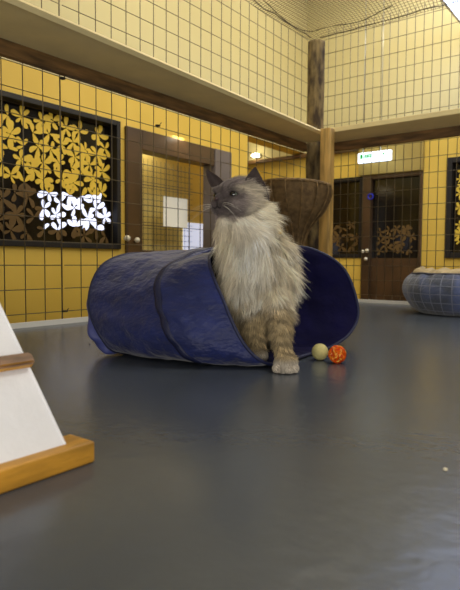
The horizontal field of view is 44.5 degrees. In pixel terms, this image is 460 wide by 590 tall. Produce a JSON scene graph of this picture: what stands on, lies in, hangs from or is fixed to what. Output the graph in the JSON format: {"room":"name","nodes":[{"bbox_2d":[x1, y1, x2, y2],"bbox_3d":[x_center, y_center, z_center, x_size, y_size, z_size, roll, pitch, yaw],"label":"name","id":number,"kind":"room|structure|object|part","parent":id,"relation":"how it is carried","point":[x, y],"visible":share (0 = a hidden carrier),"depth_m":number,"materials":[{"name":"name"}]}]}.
{"room":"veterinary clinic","nodes":[
{"label":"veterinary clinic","id":0,"kind":"room"},
{"bbox_2d":[0,0,248,322],"bbox_3d":[-1.641,-1.078,2.988,0.150,3.920,5.740,3,4,37],"label":"wall","id":1,"kind":"structure","parent":0,"point":[11,71],"depth_m":3.98,"materials":[{"name":"yellow paint"}]},
{"bbox_2d":[0,90,120,248],"bbox_3d":[-1.543,-0.727,3.083,0.120,0.900,2.380,3,4,37],"label":"window","id":2,"kind":"structure","parent":1,"relation":"in","point":[11,102],"depth_m":3.63,"materials":[{"name":"black glass"}]},
{"bbox_2d":[123,126,231,252],"bbox_3d":[-0.496,-0.269,4.704,0.497,2.120,1.685,3,4,37],"label":"door","id":3,"kind":"structure","parent":1,"relation":"in","point":[175,217],"depth_m":4.79,"materials":[{"name":"brown paint"}]},
{"bbox_3d":[-0.682,-0.788,4.818,0.020,1.100,1.685,3,4,37],"label":"panel","id":4,"kind":"part","parent":3,"relation":"part of","materials":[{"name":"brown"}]},
{"bbox_3d":[-0.302,-0.548,5.300,0.010,0.250,0.410,3,4,37],"label":"bright panel","id":5,"kind":"part","parent":3,"relation":"part of","materials":[{"name":"white"}]},
{"bbox_2d":[0,302,459,589],"bbox_3d":[0.581,0.221,1.079,3.400,0.060,4.300,3,4,37],"label":"floor","id":6,"kind":"structure","parent":0,"point":[327,474],"depth_m":0.67,"materials":[{"name":"grey plastic"}]},
{"bbox_2d":[0,0,62,321],"bbox_3d":[-1.335,-0.693,1.314,0.009,1.688,2.223,3,4,37],"label":"wire fence","id":7,"kind":"object","parent":6,"relation":"on","point":[58,3],"visible":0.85,"depth_m":2.12,"materials":[{"name":"brown metal"}]},
{"bbox_2d":[0,38,306,151],"bbox_3d":[-0.752,-0.871,2.032,0.030,0.054,4.085,3,4,37],"label":"support beam","id":8,"kind":"structure","parent":7,"relation":"attached to","point":[8,49],"depth_m":2.43,"materials":[{"name":"brown wood"}]},
{"bbox_2d":[0,0,459,142],"bbox_3d":[0.580,-0.842,1.079,3.288,0.029,4.188,3,4,37],"label":"shelf","id":9,"kind":"object","parent":8,"relation":"on","point":[24,23],"visible":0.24,"depth_m":2.35,"materials":[{"name":"beige wood"}]},
{"bbox_2d":[0,304,93,493],"bbox_3d":[-0.650,-0.080,0.793,0.903,0.558,0.415,3,4,37],"label":"ramp","id":10,"kind":"object","parent":6,"relation":"on","point":[33,448],"visible":1,"depth_m":0.67,"materials":[{"name":"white wood"}]},
{"bbox_2d":[10,316,87,328],"bbox_3d":[-0.768,0.112,2.099,0.012,0.020,4.288,3,4,37],"label":"trim","id":11,"kind":"structure","parent":6,"relation":"on","point":[77,319],"depth_m":2.17,"materials":[{"name":"white"}]},
{"bbox_2d":[62,0,307,316],"bbox_3d":[-0.076,-0.781,2.959,0.008,1.688,1.910,3,4,37],"label":"wire fence","id":12,"kind":"object","parent":6,"relation":"on","point":[126,97],"visible":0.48,"depth_m":2.69,"materials":[{"name":"brown metal"}]},
{"bbox_2d":[246,0,459,39],"bbox_3d":[0.654,-1.596,1.879,2.402,0.098,2.791,3,4,37],"label":"net","id":13,"kind":"object","parent":12,"relation":"attached to","point":[257,3],"visible":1,"depth_m":3.33,"materials":[{"name":"brown"}]},
{"bbox_2d":[86,245,359,365],"bbox_3d":[-0.001,0.004,1.619,0.551,0.304,0.688,3,4,37],"label":"tunnel","id":14,"kind":"object","parent":6,"relation":"on","point":[169,304],"visible":0.84,"depth_m":1.42,"materials":[{"name":"blue fabric"}]},
{"bbox_2d":[188,167,310,373],"bbox_3d":[0.041,-0.077,1.489,0.351,0.481,0.548,-1,3,-16],"label":"cat","id":15,"kind":"object","parent":6,"relation":"on","point":[259,274],"visible":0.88,"depth_m":1.37},
{"bbox_2d":[263,177,332,245],"bbox_3d":[0.363,-0.277,3.109,0.398,0.695,0.389,3,4,37],"label":"wicker basket","id":16,"kind":"object","parent":6,"relation":"on","point":[304,201],"visible":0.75,"depth_m":2.97,"materials":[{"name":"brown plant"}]},
{"bbox_2d":[305,39,324,249],"bbox_3d":[0.552,-0.798,3.677,0.122,1.670,0.118,0,3,-11],"label":"trunk","id":17,"kind":"object","parent":6,"relation":"on","point":[316,47],"visible":0.45,"depth_m":3.61,"materials":[{"name":"brown plant"}]},
{"bbox_2d":[312,344,327,359],"bbox_3d":[0.231,0.146,1.444,0.043,0.043,0.043,3,4,37],"label":"ball","id":18,"kind":"object","parent":6,"relation":"on","point":[319,351],"visible":1,"depth_m":1.43,"materials":[{"name":"fabric"}]},
{"bbox_2d":[319,127,334,256],"bbox_3d":[0.569,-0.459,3.329,0.064,1.034,0.060,3,4,37],"label":"support post","id":19,"kind":"object","parent":6,"relation":"on","point":[327,135],"visible":0.54,"depth_m":3.30,"materials":[{"name":"brown wood"}]},
{"bbox_2d":[328,345,345,362],"bbox_3d":[0.268,0.148,1.403,0.045,0.045,0.045,3,4,37],"label":"ball","id":20,"kind":"object","parent":6,"relation":"on","point":[337,353],"visible":1,"depth_m":1.39,"materials":[{"name":"orange plastic"}]},
{"bbox_2d":[358,299,409,304],"bbox_3d":[1.883,0.090,2.778,3.400,0.020,0.012,3,4,37],"label":"trim","id":21,"kind":"structure","parent":6,"relation":"on","point":[359,300],"depth_m":3.48,"materials":[{"name":"white"}]},
{"bbox_2d":[324,1,459,298],"bbox_3d":[1.882,-0.785,2.743,3.230,1.748,0.008,3,4,37],"label":"wire fence","id":22,"kind":"object","parent":6,"relation":"on","point":[442,9],"visible":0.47,"depth_m":3.41,"materials":[{"name":"brown metal"}]},
{"bbox_2d":[334,126,459,151],"bbox_3d":[1.889,-0.892,2.705,3.182,0.054,0.030,3,4,37],"label":"support beam","id":23,"kind":"structure","parent":22,"relation":"attached to","point":[447,132],"depth_m":3.36,"materials":[{"name":"brown wood"}]},
{"bbox_2d":[402,266,459,315],"bbox_3d":[1.171,-0.023,2.830,0.575,0.233,0.577,3,4,37],"label":"pet bed","id":24,"kind":"object","parent":6,"relation":"on","point":[429,290],"visible":1,"depth_m":2.66,"materials":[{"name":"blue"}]},
{"bbox_2d":[248,0,306,154],"bbox_3d":[0.431,-2.340,5.620,0.150,1.680,1.060,3,4,37],"label":"wall","id":25,"kind":"structure","parent":0,"point":[289,66],"depth_m":5.55,"materials":[{"name":"yellow paint"}]},
{"bbox_2d":[247,0,459,298],"bbox_3d":[1.724,-1.200,5.454,7.800,3.920,0.150,3,4,37],"label":"wall","id":26,"kind":"structure","parent":0,"point":[435,100],"depth_m":5.42,"materials":[{"name":"yellow paint"}]},
{"bbox_2d":[251,153,261,158],"bbox_3d":[0.296,-1.578,6.361,0.101,0.050,0.112,3,4,37],"label":"wall lamp","id":27,"kind":"object","parent":26,"relation":"attached to","point":[254,154],"visible":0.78,"depth_m":6.33,"materials":[{"name":"beige"}]},
{"bbox_2d":[247,149,358,164],"bbox_3d":[-0.024,-1.535,6.654,3.340,0.035,0.040,3,4,37],"label":"trim","id":28,"kind":"structure","parent":26,"relation":"attached to","point":[354,150],"depth_m":6.16,"materials":[{"name":"brown wood"}]},
{"bbox_2d":[333,176,362,257],"bbox_3d":[1.119,-0.799,5.900,0.630,0.820,0.110,3,4,37],"label":"window","id":29,"kind":"structure","parent":26,"relation":"in","point":[347,186],"depth_m":5.82,"materials":[{"name":"black glass"}]},
{"bbox_2d":[364,57,364,95],"bbox_3d":[1.300,-2.095,5.400,0.008,0.358,0.035,3,4,37],"label":"wire","id":30,"kind":"object","parent":26,"relation":"hanging from","point":[364,57],"depth_m":5.40,"materials":[{"name":"white metal"}]},
{"bbox_2d":[382,52,382,90],"bbox_3d":[1.442,-2.099,5.290,0.008,0.351,0.035,3,4,37],"label":"wire","id":31,"kind":"object","parent":26,"relation":"hanging from","point":[382,52],"depth_m":5.29,"materials":[{"name":"white metal"}]},
{"bbox_2d":[383,8,383,45],"bbox_3d":[1.445,-2.505,5.267,0.008,0.339,0.035,3,4,37],"label":"wire","id":32,"kind":"object","parent":26,"relation":"hanging from","point":[383,8],"depth_m":5.27,"materials":[{"name":"white metal"}]},
{"bbox_2d":[358,141,424,175],"bbox_3d":[1.558,-1.333,5.454,0.645,0.295,0.040,3,4,37],"label":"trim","id":33,"kind":"structure","parent":26,"relation":"attached to","point":[388,166],"depth_m":5.39,"materials":[{"name":"yellow paint"}]},
{"bbox_2d":[360,171,423,300],"bbox_3d":[1.584,-0.213,5.535,0.600,1.940,0.175,3,4,37],"label":"door","id":34,"kind":"structure","parent":26,"relation":"in","point":[386,252],"depth_m":5.53,"materials":[{"name":"brown paint"}]},
{"bbox_3d":[1.622,0.196,5.562,0.480,1.120,0.040,3,4,37],"label":"panel","id":35,"kind":"part","parent":34,"relation":"part of","materials":[{"name":"brown paint"}]},
{"bbox_3d":[1.628,-0.752,5.507,0.480,0.780,0.020,3,4,37],"label":"pane","id":36,"kind":"part","parent":34,"relation":"part of","materials":[{"name":"black glass"}]},
{"bbox_2d":[444,156,459,257],"bbox_3d":[2.433,-0.778,4.890,1.055,0.915,0.120,3,4,37],"label":"window","id":37,"kind":"structure","parent":26,"relation":"in","point":[451,179],"depth_m":5.16,"materials":[{"name":"black paint"}]},
{"bbox_3d":[2.442,-0.779,4.902,0.975,0.835,0.010,3,4,37],"label":"pane","id":38,"kind":"part","parent":37,"relation":"part of","materials":[{"name":"black"}]},
{"bbox_3d":[-0.311,-3.063,2.658,7.800,0.100,7.000,3,4,37],"label":"ceiling","id":39,"kind":"structure","parent":0,"visible":0},
{"bbox_2d":[358,146,391,163],"bbox_3d":[1.390,-1.338,5.371,0.333,0.141,0.035,3,4,37],"label":"exit sign","id":40,"kind":"object","parent":39,"relation":"hanging from","point":[376,157],"depth_m":5.36,"materials":[{"name":"white plastic"}]},
{"bbox_2d":[441,0,459,23],"bbox_3d":[1.713,-2.646,3.765,0.790,0.835,1.780,3,4,37],"label":"ceiling light","id":41,"kind":"object","parent":39,"relation":"hanging from","point":[455,10],"visible":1,"depth_m":4.46,"materials":[{"name":"white"}]},
{"bbox_2d":[445,0,459,18],"bbox_3d":[1.710,-2.243,3.789,0.750,0.018,1.740,3,4,37],"label":"diffuser","id":42,"kind":"object","parent":41,"relation":"attached to","point":[455,10],"depth_m":4.46,"materials":[{"name":"white"}]}
]}

